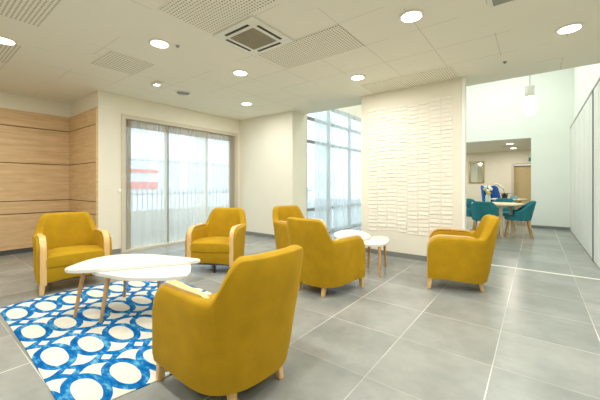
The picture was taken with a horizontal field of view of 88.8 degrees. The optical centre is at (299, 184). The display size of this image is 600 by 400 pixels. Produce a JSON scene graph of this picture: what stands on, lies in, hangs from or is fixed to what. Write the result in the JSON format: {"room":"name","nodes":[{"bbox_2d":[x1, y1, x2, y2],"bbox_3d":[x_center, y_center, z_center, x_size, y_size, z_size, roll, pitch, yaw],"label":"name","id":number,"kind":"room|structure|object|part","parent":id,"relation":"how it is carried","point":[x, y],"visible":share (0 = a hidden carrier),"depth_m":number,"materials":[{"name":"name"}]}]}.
{"room":"lounge area","nodes":[
{"label":"lounge area","id":0,"kind":"room"},
{"bbox_2d":[0,91,91,117],"bbox_3d":[-5.339,-0.186,3.761,1.290,2.700,4.845,0,0,38],"label":"wall","id":1,"kind":"structure","parent":0,"point":[13,101],"depth_m":5.39,"materials":[{"name":"paint"}]},
{"bbox_2d":[0,106,97,250],"bbox_3d":[-5.148,-0.051,3.642,1.338,2.430,4.400,0,0,38],"label":"panelling","id":2,"kind":"object","parent":1,"relation":"attached to","point":[49,163],"visible":0.84,"depth_m":5.29,"materials":[{"name":"brown wood"}]},
{"bbox_3d":[-5.676,-1.126,4.031,0.028,0.268,4.372,0,0,38],"label":"panel","id":3,"kind":"part","parent":2,"relation":"part of","materials":[{"name":"brown wood"}]},
{"bbox_3d":[-5.676,-0.676,4.031,0.028,0.608,4.372,0,0,38],"label":"panel","id":4,"kind":"part","parent":2,"relation":"part of","materials":[{"name":"brown wood"}]},
{"bbox_3d":[-5.676,-0.043,4.031,0.028,0.633,4.372,0,0,38],"label":"panel","id":5,"kind":"part","parent":2,"relation":"part of","materials":[{"name":"brown wood"}]},
{"bbox_3d":[-5.676,0.387,4.031,0.028,0.203,4.372,0,0,38],"label":"panel","id":6,"kind":"part","parent":2,"relation":"part of","materials":[{"name":"brown wood"}]},
{"bbox_3d":[-5.676,0.794,4.031,0.028,0.588,4.372,0,0,38],"label":"panel","id":7,"kind":"part","parent":2,"relation":"part of","materials":[{"name":"brown wood"}]},
{"bbox_3d":[-3.821,-1.126,5.380,1.320,0.268,0.028,0,0,38],"label":"panel","id":8,"kind":"part","parent":2,"relation":"part of","materials":[{"name":"brown wood"}]},
{"bbox_3d":[-3.821,-0.676,5.380,1.320,0.608,0.028,0,0,38],"label":"panel","id":9,"kind":"part","parent":2,"relation":"part of","materials":[{"name":"brown wood"}]},
{"bbox_3d":[-3.821,-0.043,5.380,1.320,0.633,0.028,0,0,38],"label":"panel","id":10,"kind":"part","parent":2,"relation":"part of","materials":[{"name":"brown wood"}]},
{"bbox_3d":[-3.821,0.387,5.380,1.320,0.203,0.028,0,0,38],"label":"panel","id":11,"kind":"part","parent":2,"relation":"part of","materials":[{"name":"brown wood"}]},
{"bbox_3d":[-3.821,0.794,5.380,1.320,0.588,0.028,0,0,38],"label":"panel","id":12,"kind":"part","parent":2,"relation":"part of","materials":[{"name":"brown wood"}]},
{"bbox_2d":[0,247,120,255],"bbox_3d":[-4.242,1.127,4.807,1.352,0.075,7.440,0,0,38],"label":"baseboard","id":13,"kind":"structure","parent":1,"relation":"attached to","point":[9,252],"depth_m":5.17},
{"bbox_2d":[92,90,239,249],"bbox_3d":[-2.334,-0.136,6.401,0.250,2.800,3.405,0,0,38],"label":"wall","id":14,"kind":"structure","parent":0,"point":[111,106],"depth_m":5.19,"materials":[{"name":"paint"}]},
{"bbox_2d":[121,114,237,252],"bbox_3d":[-2.344,-0.026,6.323,0.210,2.380,2.580,0,0,38],"label":"window","id":15,"kind":"structure","parent":14,"relation":"in","point":[124,117],"depth_m":5.53,"materials":[{"name":"beige wood"}]},
{"bbox_2d":[126,119,233,248],"bbox_3d":[-2.325,-0.006,6.309,0.062,2.280,2.440,0,0,38],"label":"sheer curtain","id":16,"kind":"object","parent":15,"relation":"hanging from","point":[170,203],"visible":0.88,"depth_m":6.07,"materials":[{"name":"white fabric"}]},
{"bbox_3d":[-2.584,-0.001,6.003,0.024,2.270,0.020,0,0,38],"label":"joint rod","id":17,"kind":"part","parent":16,"relation":"part of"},
{"bbox_2d":[240,111,306,234],"bbox_3d":[-0.648,-0.286,7.050,1.630,2.900,0.500,0,0,38],"label":"wall pillar","id":18,"kind":"structure","parent":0,"point":[273,148],"depth_m":6.73,"materials":[{"name":"paint"}]},
{"bbox_2d":[246,231,274,237],"bbox_3d":[-0.643,1.127,7.038,1.630,0.075,0.512,0,0,38],"label":"baseboard","id":19,"kind":"structure","parent":18,"relation":"attached to","point":[247,232],"depth_m":6.90,"materials":[{"name":"grey tile"}]},
{"bbox_2d":[0,211,599,399],"bbox_3d":[1.796,1.224,5.938,10.000,0.120,17.000,0,0,38],"label":"floor","id":20,"kind":"structure","parent":0,"point":[530,335],"depth_m":2.43,"materials":[{"name":"grey tile"}]},
{"bbox_2d":[32,212,111,295],"bbox_3d":[-2.748,0.758,3.675,0.743,0.812,0.690,0,0,44],"label":"armchair","id":21,"kind":"object","parent":20,"relation":"on","point":[63,240],"visible":0.87,"depth_m":3.64,"materials":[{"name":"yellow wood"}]},
{"bbox_3d":[-2.715,1.097,3.232,0.056,0.135,0.054,0,0,44],"label":"leg","id":22,"kind":"part","parent":21,"relation":"part of","materials":[{"name":"brown wood"}]},
{"bbox_3d":[-2.864,0.811,3.384,0.485,0.507,0.056,0,0,44],"label":"arm trim","id":23,"kind":"part","parent":21,"relation":"part of","materials":[{"name":"brown wood"}]},
{"bbox_3d":[-2.523,0.966,3.457,0.088,0.160,0.544,0,0,44],"label":"panel","id":24,"kind":"part","parent":21,"relation":"part of","materials":[{"name":"yellow fabric"}]},
{"bbox_3d":[-2.700,1.044,3.630,0.572,0.010,0.540,0,0,44],"label":"board","id":25,"kind":"part","parent":21,"relation":"part of","materials":[{"name":"yellow fabric"}]},
{"bbox_2d":[46,245,104,267],"bbox_3d":[-2.665,0.817,3.595,0.512,0.154,0.532,0,0,44],"label":"seat cushion","id":26,"kind":"object","parent":21,"relation":"on","point":[61,257],"depth_m":3.42,"materials":[{"name":"yellow fabric"}]},
{"bbox_3d":[-2.459,0.811,3.800,0.485,0.507,0.056,0,0,44],"label":"arm trim","id":27,"kind":"part","parent":21,"relation":"part of","materials":[{"name":"brown wood"}]},
{"bbox_2d":[0,281,212,399],"bbox_3d":[-1.490,1.160,2.744,2.410,0.006,1.530,0,0,38],"label":"rug","id":28,"kind":"object","parent":20,"relation":"on","point":[81,357],"visible":0.52,"depth_m":2.32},
{"bbox_2d":[65,254,199,317],"bbox_3d":[-1.555,0.937,2.965,1.096,0.444,0.571,0,0,-21],"label":"coffee table","id":29,"kind":"object","parent":28,"relation":"on","point":[122,261],"visible":0.98,"depth_m":2.81,"materials":[{"name":"white laminate"}]},
{"bbox_3d":[-1.932,0.948,2.695,0.101,0.421,0.040,0,0,-18],"label":"leg","id":30,"kind":"part","parent":29,"relation":"part of","materials":[{"name":"brown wood"}]},
{"bbox_3d":[-1.787,0.948,3.132,0.090,0.420,0.041,0,0,38],"label":"leg","id":31,"kind":"part","parent":29,"relation":"part of","materials":[{"name":"brown wood"}]},
{"bbox_2d":[92,264,190,322],"bbox_3d":[-1.378,0.951,2.673,0.838,0.415,0.549,0,0,-12],"label":"coffee table","id":32,"kind":"object","parent":28,"relation":"on","point":[175,272],"visible":0.54,"depth_m":2.57,"materials":[{"name":"white laminate"}]},
{"bbox_3d":[-1.646,0.962,2.593,0.088,0.392,0.039,0,0,-14],"label":"leg","id":33,"kind":"part","parent":32,"relation":"part of","materials":[{"name":"brown wood"}]},
{"bbox_2d":[185,208,245,272],"bbox_3d":[-1.131,0.758,4.358,0.690,0.812,0.743,0,0,7],"label":"armchair","id":34,"kind":"object","parent":20,"relation":"on","point":[220,240],"visible":0.94,"depth_m":4.09,"materials":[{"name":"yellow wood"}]},
{"bbox_3d":[-1.434,0.811,4.276,0.056,0.507,0.485,0,0,7],"label":"arm trim","id":35,"kind":"part","parent":34,"relation":"part of","materials":[{"name":"brown wood"}]},
{"bbox_2d":[190,236,228,252],"bbox_3d":[-1.146,0.817,4.243,0.532,0.154,0.512,0,0,7],"label":"seat cushion","id":36,"kind":"object","parent":34,"relation":"on","point":[198,244],"depth_m":4.01,"materials":[{"name":"yellow fabric"}]},
{"bbox_3d":[-1.171,0.966,4.047,0.544,0.160,0.088,0,0,7],"label":"panel","id":37,"kind":"part","parent":34,"relation":"part of","materials":[{"name":"yellow fabric"}]},
{"bbox_3d":[-1.139,1.044,4.293,0.540,0.010,0.572,0,0,7],"label":"board","id":38,"kind":"part","parent":34,"relation":"part of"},
{"bbox_3d":[-0.859,0.811,4.203,0.056,0.507,0.485,0,0,7],"label":"arm trim","id":39,"kind":"part","parent":34,"relation":"part of","materials":[{"name":"brown wood"}]},
{"bbox_2d":[152,245,303,399],"bbox_3d":[-0.381,0.758,1.842,0.743,0.812,0.690,0,0,41],"label":"armchair","id":40,"kind":"object","parent":20,"relation":"on","point":[227,341],"visible":1,"depth_m":1.56,"materials":[{"name":"yellow fabric"}]},
{"bbox_3d":[-0.825,1.097,1.834,0.056,0.135,0.054,0,0,41],"label":"leg","id":41,"kind":"part","parent":40,"relation":"part of","materials":[{"name":"brown wood"}]},
{"bbox_3d":[-0.660,0.811,1.700,0.485,0.507,0.056,0,0,41],"label":"arm trim","id":42,"kind":"part","parent":40,"relation":"part of","materials":[{"name":"brown wood"}]},
{"bbox_2d":[208,293,216,298],"bbox_3d":[-0.468,0.817,1.917,0.512,0.154,0.532,0,0,41],"label":"seat cushion","id":43,"kind":"object","parent":40,"relation":"on","point":[213,295],"depth_m":2.06,"materials":[{"name":"yellow fabric"}]},
{"bbox_3d":[-0.355,1.097,1.601,0.070,0.135,0.051,0,0,41],"label":"leg","id":44,"kind":"part","parent":40,"relation":"part of","materials":[{"name":"brown wood"}]},
{"bbox_3d":[-0.138,1.097,1.853,0.070,0.135,0.051,0,0,41],"label":"leg","id":45,"kind":"part","parent":40,"relation":"part of","materials":[{"name":"brown wood"}]},
{"bbox_2d":[272,205,326,249],"bbox_3d":[-0.055,0.758,4.907,0.690,0.812,0.743,0,0,-35],"label":"armchair","id":46,"kind":"object","parent":20,"relation":"on","point":[280,214],"visible":0.36,"depth_m":4.90,"materials":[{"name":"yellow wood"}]},
{"bbox_2d":[286,217,365,296],"bbox_3d":[0.248,0.758,3.445,0.690,0.812,0.743,0,0,44],"label":"armchair","id":47,"kind":"object","parent":20,"relation":"on","point":[326,262],"visible":0.95,"depth_m":3.16,"materials":[{"name":"yellow fabric"}]},
{"bbox_3d":[0.247,1.097,3.202,0.051,0.135,0.070,0,0,44],"label":"leg","id":48,"kind":"part","parent":47,"relation":"part of","materials":[{"name":"brown wood"}]},
{"bbox_3d":[0.541,0.811,3.332,0.056,0.507,0.485,0,0,44],"label":"arm trim","id":49,"kind":"part","parent":47,"relation":"part of","materials":[{"name":"yellow fabric"}]},
{"bbox_3d":[0.691,1.097,3.482,0.054,0.135,0.056,0,0,44],"label":"leg","id":50,"kind":"part","parent":47,"relation":"part of","materials":[{"name":"brown wood"}]},
{"bbox_2d":[334,230,370,240],"bbox_3d":[0.755,0.949,4.536,0.534,0.434,0.922,0,0,-1],"label":"side table","id":51,"kind":"object","parent":20,"relation":"on","point":[365,236],"visible":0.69,"depth_m":4.51,"materials":[{"name":"white laminate"}]},
{"bbox_2d":[364,236,388,276],"bbox_3d":[1.068,0.965,4.246,0.393,0.402,0.747,0,0,38],"label":"side table","id":52,"kind":"object","parent":20,"relation":"on","point":[374,241],"visible":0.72,"depth_m":4.12,"materials":[{"name":"white laminate"}]},
{"bbox_3d":[0.974,0.977,4.324,0.051,0.376,0.039,0,0,38],"label":"leg","id":53,"kind":"part","parent":52,"relation":"part of","materials":[{"name":"brown wood"}]},
{"bbox_3d":[1.017,0.976,3.901,0.039,0.379,0.090,0,0,0],"label":"leg","id":54,"kind":"part","parent":52,"relation":"part of","materials":[{"name":"brown wood"}]},
{"bbox_3d":[1.208,0.977,4.383,0.040,0.377,0.063,0,0,38],"label":"leg","id":55,"kind":"part","parent":52,"relation":"part of","materials":[{"name":"brown wood"}]},
{"bbox_2d":[427,214,499,291],"bbox_3d":[1.887,0.758,3.584,0.743,0.812,0.690,0,0,25],"label":"armchair","id":56,"kind":"object","parent":20,"relation":"on","point":[461,255],"visible":1,"depth_m":3.31,"materials":[{"name":"yellow fabric"}]},
{"bbox_3d":[1.462,1.097,3.454,0.056,0.135,0.054,0,0,25],"label":"leg","id":57,"kind":"part","parent":56,"relation":"part of","materials":[{"name":"brown wood"}]},
{"bbox_3d":[1.657,0.811,3.370,0.485,0.507,0.056,0,0,25],"label":"arm trim","id":58,"kind":"part","parent":56,"relation":"part of","materials":[{"name":"yellow fabric"}]},
{"bbox_3d":[1.899,0.811,3.898,0.485,0.507,0.056,0,0,25],"label":"arm trim","id":59,"kind":"part","parent":56,"relation":"part of","materials":[{"name":"yellow fabric"}]},
{"bbox_3d":[1.978,1.097,3.360,0.070,0.135,0.051,0,0,25],"label":"leg","id":60,"kind":"part","parent":56,"relation":"part of","materials":[{"name":"brown wood"}]},
{"bbox_2d":[466,198,476,229],"bbox_3d":[4.329,0.760,7.625,0.525,0.813,0.578,0,0,-18],"label":"dining chair","id":61,"kind":"object","parent":20,"relation":"on","point":[469,201],"visible":0.2,"depth_m":7.83,"materials":[{"name":"teal fabric"}]},
{"bbox_3d":[4.302,0.559,7.707,0.525,0.410,0.406,0,0,-18],"label":"backrest","id":62,"kind":"part","parent":61,"relation":"part of","materials":[{"name":"teal fabric"}]},
{"bbox_2d":[471,201,498,237],"bbox_3d":[4.027,0.760,6.699,0.525,0.813,0.578,0,0,38],"label":"dining chair","id":63,"kind":"object","parent":20,"relation":"on","point":[479,209],"visible":0.63,"depth_m":6.52,"materials":[{"name":"teal fabric"}]},
{"bbox_3d":[3.974,0.559,6.631,0.525,0.410,0.406,0,0,38],"label":"backrest","id":64,"kind":"part","parent":63,"relation":"part of","materials":[{"name":"teal fabric"}]},
{"bbox_2d":[481,185,500,201],"bbox_3d":[6.535,0.592,10.550,0.549,1.148,0.700,0,0,16],"label":"chair","id":65,"kind":"object","parent":20,"relation":"on","point":[495,193],"visible":0.15,"depth_m":10.59,"materials":[{"name":"blue fabric"}]},
{"bbox_2d":[472,202,524,236],"bbox_3d":[4.593,0.797,7.150,1.040,0.737,1.040,0,0,18],"label":"dining table","id":66,"kind":"object","parent":20,"relation":"on","point":[500,205],"visible":0.52,"depth_m":6.86,"materials":[{"name":"brown wood"}]},
{"bbox_2d":[483,186,492,201],"bbox_3d":[4.259,0.224,6.949,0.183,0.409,0.186,0,0,38],"label":"flower vase","id":67,"kind":"object","parent":66,"relation":"on","point":[488,192],"visible":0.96,"depth_m":6.91,"materials":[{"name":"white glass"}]},
{"bbox_3d":[4.506,0.816,6.874,0.076,0.700,0.112,0,0,18],"label":"leg","id":68,"kind":"part","parent":66,"relation":"part of","materials":[{"name":"brown wood"}]},
{"bbox_3d":[4.869,0.816,7.063,0.114,0.700,0.074,0,0,18],"label":"leg","id":69,"kind":"part","parent":66,"relation":"part of","materials":[{"name":"brown wood"}]},
{"bbox_2d":[494,198,515,229],"bbox_3d":[5.214,0.760,7.870,0.525,0.813,0.578,0,0,41],"label":"dining chair","id":70,"kind":"object","parent":20,"relation":"on","point":[505,210],"visible":0.22,"depth_m":7.96,"materials":[{"name":"teal fabric"}]},
{"bbox_3d":[5.270,0.559,7.935,0.525,0.410,0.406,0,0,41],"label":"backrest","id":71,"kind":"part","parent":70,"relation":"part of","materials":[{"name":"teal fabric"}]},
{"bbox_2d":[491,198,528,222],"bbox_3d":[6.373,0.797,9.350,0.960,0.737,0.960,0,0,18],"label":"dining table","id":72,"kind":"object","parent":20,"relation":"on","point":[518,200],"visible":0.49,"depth_m":9.05,"materials":[{"name":"brown wood"}]},
{"bbox_2d":[494,183,512,197],"bbox_3d":[6.108,0.193,9.220,0.468,0.472,0.391,0,0,38],"label":"orchid","id":73,"kind":"object","parent":72,"relation":"on","point":[504,195],"visible":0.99,"depth_m":9.17,"materials":[{"name":"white plant"}]},
{"bbox_2d":[504,201,535,239],"bbox_3d":[4.882,0.760,6.806,0.578,0.813,0.525,0,0,31],"label":"dining chair","id":74,"kind":"object","parent":20,"relation":"on","point":[524,213],"visible":1,"depth_m":6.61,"materials":[{"name":"teal fabric"}]},
{"bbox_3d":[4.584,0.968,6.758,0.123,0.397,0.038,0,0,-6],"label":"leg","id":75,"kind":"part","parent":74,"relation":"part of","materials":[{"name":"brown wood"}]},
{"bbox_3d":[4.846,0.739,6.828,0.492,0.090,0.470,0,0,31],"label":"seat","id":76,"kind":"part","parent":74,"relation":"part of","materials":[{"name":"teal fabric"}]},
{"bbox_3d":[4.956,0.559,6.762,0.406,0.410,0.525,0,0,31],"label":"backrest","id":77,"kind":"part","parent":74,"relation":"part of","materials":[{"name":"teal fabric"}]},
{"bbox_3d":[4.933,0.968,6.548,0.038,0.397,0.123,0,0,-22],"label":"leg","id":78,"kind":"part","parent":74,"relation":"part of","materials":[{"name":"brown wood"}]},
{"bbox_2d":[491,264,599,279],"bbox_3d":[1.870,1.162,5.142,4.690,0.004,0.040,0,0,38],"label":"threshold","id":79,"kind":"object","parent":20,"relation":"on","point":[491,264],"depth_m":4.05,"materials":[{"name":"silver metal"}]},
{"bbox_2d":[570,76,599,267],"bbox_3d":[5.386,-0.151,5.824,0.072,2.630,5.000,0,0,38],"label":"wall","id":80,"kind":"structure","parent":20,"relation":"on","point":[585,128],"depth_m":5.30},
{"bbox_3d":[6.662,-0.142,7.479,0.050,2.588,0.808,0,0,38],"label":"panel","id":81,"kind":"part","parent":80,"relation":"part of","materials":[{"name":"white paint"}]},
{"bbox_3d":[6.164,-0.142,6.833,0.050,2.588,0.798,0,0,38],"label":"panel","id":82,"kind":"part","parent":80,"relation":"part of","materials":[{"name":"white paint"}]},
{"bbox_3d":[5.670,-0.142,6.191,0.050,2.588,0.798,0,0,38],"label":"panel","id":83,"kind":"part","parent":80,"relation":"part of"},
{"bbox_3d":[5.176,-0.142,5.550,0.050,2.588,0.798,0,0,38],"label":"panel","id":84,"kind":"part","parent":80,"relation":"part of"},
{"bbox_3d":[4.721,-0.142,4.959,0.050,2.588,0.668,0,0,38],"label":"panel","id":85,"kind":"part","parent":80,"relation":"part of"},
{"bbox_3d":[4.492,-0.136,4.666,0.056,2.600,0.075,0,0,38],"label":"post","id":86,"kind":"part","parent":80,"relation":"part of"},
{"bbox_3d":[4.188,-0.142,4.266,0.050,2.588,1.058,0,0,38],"label":"panel","id":87,"kind":"part","parent":80,"relation":"part of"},
{"bbox_2d":[0,0,599,120],"bbox_3d":[-0.925,-1.636,2.404,10.000,0.200,8.080,0,0,38],"label":"ceiling","id":88,"kind":"structure","parent":0,"point":[54,60],"depth_m":3.56,"materials":[{"name":"beige paint"}]},
{"bbox_2d":[0,36,17,44],"bbox_3d":[-3.147,-1.529,3.256,0.224,0.014,0.224,0,0,38],"label":"recessed light","id":89,"kind":"object","parent":88,"relation":"in","point":[3,40],"visible":1,"depth_m":3.26,"materials":[{"name":"white plastic"}]},
{"bbox_2d":[0,43,22,63],"bbox_3d":[-3.547,-1.533,3.425,0.800,0.006,0.540,0,0,38],"label":"acoustic panel","id":90,"kind":"object","parent":88,"relation":"attached to","point":[7,52],"visible":1,"depth_m":3.52,"materials":[{"name":"beige"}]},
{"bbox_2d":[0,0,63,27],"bbox_3d":[-2.259,-1.533,2.434,1.110,0.006,0.540,0,0,38],"label":"acoustic panel","id":91,"kind":"object","parent":88,"relation":"attached to","point":[32,12],"visible":1,"depth_m":2.68,"materials":[{"name":"beige"}]},
{"bbox_2d":[91,51,154,74],"bbox_3d":[-2.251,-1.533,3.904,0.610,0.006,0.520,0,0,38],"label":"acoustic panel","id":92,"kind":"object","parent":88,"relation":"attached to","point":[112,60],"visible":1,"depth_m":3.87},
{"bbox_2d":[150,81,162,86],"bbox_3d":[-2.163,-1.518,4.632,0.200,0.036,0.100,0,0,38],"label":"recessed light","id":93,"kind":"object","parent":88,"relation":"in","point":[157,83],"visible":1,"depth_m":4.60,"materials":[{"name":"white plastic"}]},
{"bbox_2d":[148,39,170,48],"bbox_3d":[-1.524,-1.529,3.332,0.224,0.014,0.224,0,0,38],"label":"recessed light","id":94,"kind":"object","parent":88,"relation":"in","point":[158,43],"visible":1,"depth_m":3.31,"materials":[{"name":"white plastic"}]},
{"bbox_2d":[175,90,190,94],"bbox_3d":[-1.947,-1.528,5.109,0.260,0.016,0.260,0,0,38],"label":"ceiling vent","id":95,"kind":"object","parent":88,"relation":"in","point":[180,92],"visible":1,"depth_m":5.07,"materials":[{"name":"white plastic"}]},
{"bbox_2d":[157,0,276,33],"bbox_3d":[-0.638,-1.533,2.548,1.120,0.006,0.540,0,0,38],"label":"acoustic panel","id":96,"kind":"object","parent":88,"relation":"attached to","point":[209,16],"visible":1,"depth_m":2.69,"materials":[{"name":"beige"}]},
{"bbox_2d":[232,70,248,75],"bbox_3d":[-0.817,-1.529,4.201,0.224,0.014,0.224,0,0,38],"label":"recessed light","id":97,"kind":"object","parent":88,"relation":"in","point":[235,72],"visible":1,"depth_m":4.17,"materials":[{"name":"white plastic"}]},
{"bbox_2d":[212,15,293,55],"bbox_3d":[-0.482,-1.520,3.192,0.600,0.032,0.600,0,0,38],"label":"air conditioner","id":98,"kind":"object","parent":88,"relation":"attached to","point":[251,35],"visible":1,"depth_m":3.13,"materials":[{"name":"white plastic"}]},
{"bbox_2d":[231,28,275,49],"bbox_3d":[-0.482,-1.510,3.192,0.340,0.012,0.340,0,0,38],"label":"grille","id":99,"kind":"object","parent":98,"relation":"attached to","point":[251,38],"depth_m":3.16,"materials":[{"name":"grey metal"}]},
{"bbox_2d":[258,25,364,68],"bbox_3d":[0.108,-1.533,3.501,1.100,0.006,0.560,0,0,38],"label":"acoustic panel","id":100,"kind":"object","parent":88,"relation":"attached to","point":[335,40],"visible":0.86,"depth_m":3.44,"materials":[{"name":"beige"}]},
{"bbox_2d":[350,74,364,79],"bbox_3d":[0.822,-1.529,4.378,0.224,0.014,0.224,0,0,38],"label":"recessed light","id":101,"kind":"object","parent":88,"relation":"in","point":[354,77],"visible":1,"depth_m":4.36,"materials":[{"name":"white plastic"}]},
{"bbox_2d":[361,66,458,92],"bbox_3d":[1.598,-1.533,4.550,1.280,0.006,0.500,0,0,38],"label":"acoustic panel","id":102,"kind":"object","parent":88,"relation":"attached to","point":[444,73],"visible":1,"depth_m":4.50,"materials":[{"name":"beige"}]},
{"bbox_2d":[399,9,424,22],"bbox_3d":[1.014,-1.529,2.791,0.224,0.014,0.224,0,0,38],"label":"recessed light","id":103,"kind":"object","parent":88,"relation":"in","point":[410,16],"visible":1,"depth_m":2.78,"materials":[{"name":"white plastic"}]},
{"bbox_2d":[488,0,516,8],"bbox_3d":[1.705,-1.532,2.247,0.600,0.009,0.600,0,0,38],"label":"ceiling vent","id":104,"kind":"object","parent":88,"relation":"in","point":[492,3],"visible":1,"depth_m":2.57,"materials":[{"name":"white plastic"}]},
{"bbox_2d":[555,23,584,33],"bbox_3d":[2.646,-1.529,3.011,0.224,0.014,0.224,0,0,38],"label":"recessed light","id":105,"kind":"object","parent":88,"relation":"in","point":[573,27],"visible":1,"depth_m":2.99,"materials":[{"name":"white plastic"}]},
{"bbox_2d":[339,105,360,117],"bbox_3d":[1.584,-1.136,8.777,0.200,4.600,4.960,0,0,38],"label":"wall","id":106,"kind":"structure","parent":0,"point":[354,110],"depth_m":8.50,"materials":[{"name":"paint"}]},
{"bbox_2d":[307,110,332,230],"bbox_3d":[1.371,-0.366,8.435,0.070,3.070,4.180,0,0,38],"label":"window","id":107,"kind":"structure","parent":106,"relation":"in","point":[308,117],"depth_m":6.98,"materials":[{"name":"grey metal"}]},
{"bbox_2d":[315,110,331,231],"bbox_3d":[0.551,-0.371,7.123,0.057,3.010,0.720,0,0,38],"label":"sheer curtain","id":108,"kind":"object","parent":106,"relation":"hanging from","point":[323,120],"visible":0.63,"depth_m":7.13,"materials":[{"name":"white fabric"}]},
{"bbox_2d":[333,109,360,230],"bbox_3d":[1.770,-0.371,8.690,0.064,3.010,3.170,0,0,38],"label":"sheer curtain","id":109,"kind":"object","parent":106,"relation":"hanging from","point":[346,126],"visible":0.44,"depth_m":8.01,"materials":[{"name":"white fabric"}]},
{"bbox_2d":[361,77,461,255],"bbox_3d":[1.781,-0.186,4.968,1.580,2.700,0.295,0,0,38],"label":"wall","id":110,"kind":"structure","parent":0,"point":[401,242],"depth_m":4.79,"materials":[{"name":"paint"}]},
{"bbox_2d":[365,248,426,260],"bbox_3d":[1.782,1.127,4.959,1.592,0.075,0.307,0,0,38],"label":"baseboard","id":111,"kind":"structure","parent":110,"relation":"attached to","point":[374,251],"depth_m":4.90,"materials":[{"name":"grey tile"}]},
{"bbox_2d":[368,95,451,235],"bbox_3d":[1.690,-0.262,4.842,1.306,2.087,0.016,0,0,38],"label":"relief","id":112,"kind":"object","parent":110,"relation":"attached to","point":[412,202],"visible":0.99,"depth_m":4.79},
{"bbox_2d":[462,76,465,229],"bbox_3d":[2.339,-0.186,4.378,0.035,2.700,0.058,0,0,38],"label":"trim","id":113,"kind":"structure","parent":110,"relation":"attached to","point":[464,77],"depth_m":4.36,"materials":[{"name":"white paint"}]},
{"bbox_2d":[466,150,530,200],"bbox_3d":[6.941,-0.056,10.243,7.100,2.440,3.700,0,0,38],"label":"wall","id":114,"kind":"structure","parent":0,"point":[497,165],"depth_m":11.85,"materials":[{"name":"paint"}]},
{"bbox_2d":[469,161,483,182],"bbox_3d":[7.029,-0.496,12.226,0.540,0.860,0.050,0,0,38],"label":"wall mirror","id":115,"kind":"object","parent":114,"relation":"attached to","point":[476,169],"visible":1,"depth_m":12.23,"materials":[{"name":"silver metal"}]},
{"bbox_3d":[7.037,-0.496,12.236,0.400,0.720,0.016,0,0,38],"label":"glass","id":116,"kind":"part","parent":115,"relation":"part of","materials":[{"name":"mirror"}]},
{"bbox_2d":[511,163,530,209],"bbox_3d":[8.435,0.179,11.282,1.080,1.970,0.230,0,0,38],"label":"door","id":117,"kind":"structure","parent":114,"relation":"in","point":[520,172],"depth_m":11.45,"materials":[{"name":"beige wood"}]},
{"bbox_2d":[466,139,530,152],"bbox_3d":[6.971,-1.356,10.282,7.100,0.160,3.600,0,0,38],"label":"ceiling","id":118,"kind":"structure","parent":0,"point":[519,144],"depth_m":10.24,"materials":[{"name":"beige paint"}]},
{"bbox_2d":[466,68,572,226],"bbox_3d":[5.138,-1.136,9.296,5.200,4.600,0.200,0,0,38],"label":"wall","id":119,"kind":"structure","parent":0,"point":[494,110],"depth_m":8.19,"materials":[{"name":"paint"}]},
{"bbox_2d":[531,225,569,229],"bbox_3d":[6.628,1.127,8.141,0.812,0.075,0.212,0,0,38],"label":"baseboard","id":120,"kind":"structure","parent":119,"relation":"attached to","point":[532,226],"depth_m":8.05,"materials":[{"name":"grey tile"}]},
{"bbox_2d":[573,63,599,120],"bbox_3d":[5.501,-1.136,5.710,0.250,4.600,5.040,0,0,38],"label":"wall","id":121,"kind":"structure","parent":0,"point":[585,78],"depth_m":6.26,"materials":[{"name":"paint"}]},
{"bbox_3d":[3.506,-3.511,7.258,5.300,0.150,5.420,0,0,38],"label":"ceiling","id":122,"kind":"structure","parent":0,"visible":0},
{"bbox_2d":[523,85,536,114],"bbox_3d":[4.199,-2.356,5.601,0.200,2.160,0.200,0,0,38],"label":"pendant lamp","id":123,"kind":"object","parent":122,"relation":"hanging from","point":[530,104],"visible":0.98,"depth_m":5.54,"materials":[{"name":"white plastic"}]},
{"bbox_3d":[4.199,-1.441,5.601,0.200,0.330,0.200,0,0,38],"label":"lamp shade","id":124,"kind":"part","parent":123,"relation":"part of","materials":[{"name":"white"}]},
{"label":"outside","id":125,"kind":"structure","parent":0,"visible":0},
{"bbox_3d":[-6.513,1.294,16.374,21.700,0.140,30.000,0,0,38],"label":"ground","id":126,"kind":"structure","parent":125,"visible":0},
{"bbox_2d":[131,129,227,205],"bbox_3d":[-7.612,-2.576,15.454,4.080,7.600,7.200,0,0,38],"label":"building","id":127,"kind":"structure","parent":126,"relation":"on","point":[186,140],"depth_m":14.59,"materials":[{"name":"white"}]},
{"bbox_3d":[-4.298,-0.426,16.537,0.050,1.500,1.000,0,0,38],"label":"pane","id":128,"kind":"part","parent":127,"relation":"part of","materials":[{"name":"clear glass"}]},
{"bbox_2d":[134,187,313,235],"bbox_3d":[-1.977,0.664,9.726,0.200,1.120,8.200,0,0,38],"label":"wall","id":129,"kind":"structure","parent":126,"relation":"on","point":[310,202],"depth_m":7.55,"materials":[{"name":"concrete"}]},
{"bbox_3d":[-1.977,0.354,9.726,0.040,0.500,8.200,0,0,38],"label":"railing","id":130,"kind":"part","parent":129,"relation":"part of","materials":[{"name":"paint"}]},
{"bbox_2d":[307,112,332,198],"bbox_3d":[-2.232,-7.276,24.941,4.030,17.000,13.200,0,0,38],"label":"building","id":131,"kind":"structure","parent":126,"relation":"on","point":[310,124],"depth_m":25.85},
{"bbox_3d":[1.135,-5.626,26.051,0.050,1.500,1.000,0,0,38],"label":"pane","id":132,"kind":"part","parent":131,"relation":"part of","materials":[{"name":"clear glass"}]},
{"bbox_3d":[1.135,-3.026,26.051,0.050,1.500,1.000,0,0,38],"label":"pane","id":133,"kind":"part","parent":131,"relation":"part of","materials":[{"name":"clear glass"}]},
{"bbox_3d":[1.135,-0.426,26.051,0.050,1.500,1.000,0,0,38],"label":"pane","id":134,"kind":"part","parent":131,"relation":"part of","materials":[{"name":"glass"}]}
]}

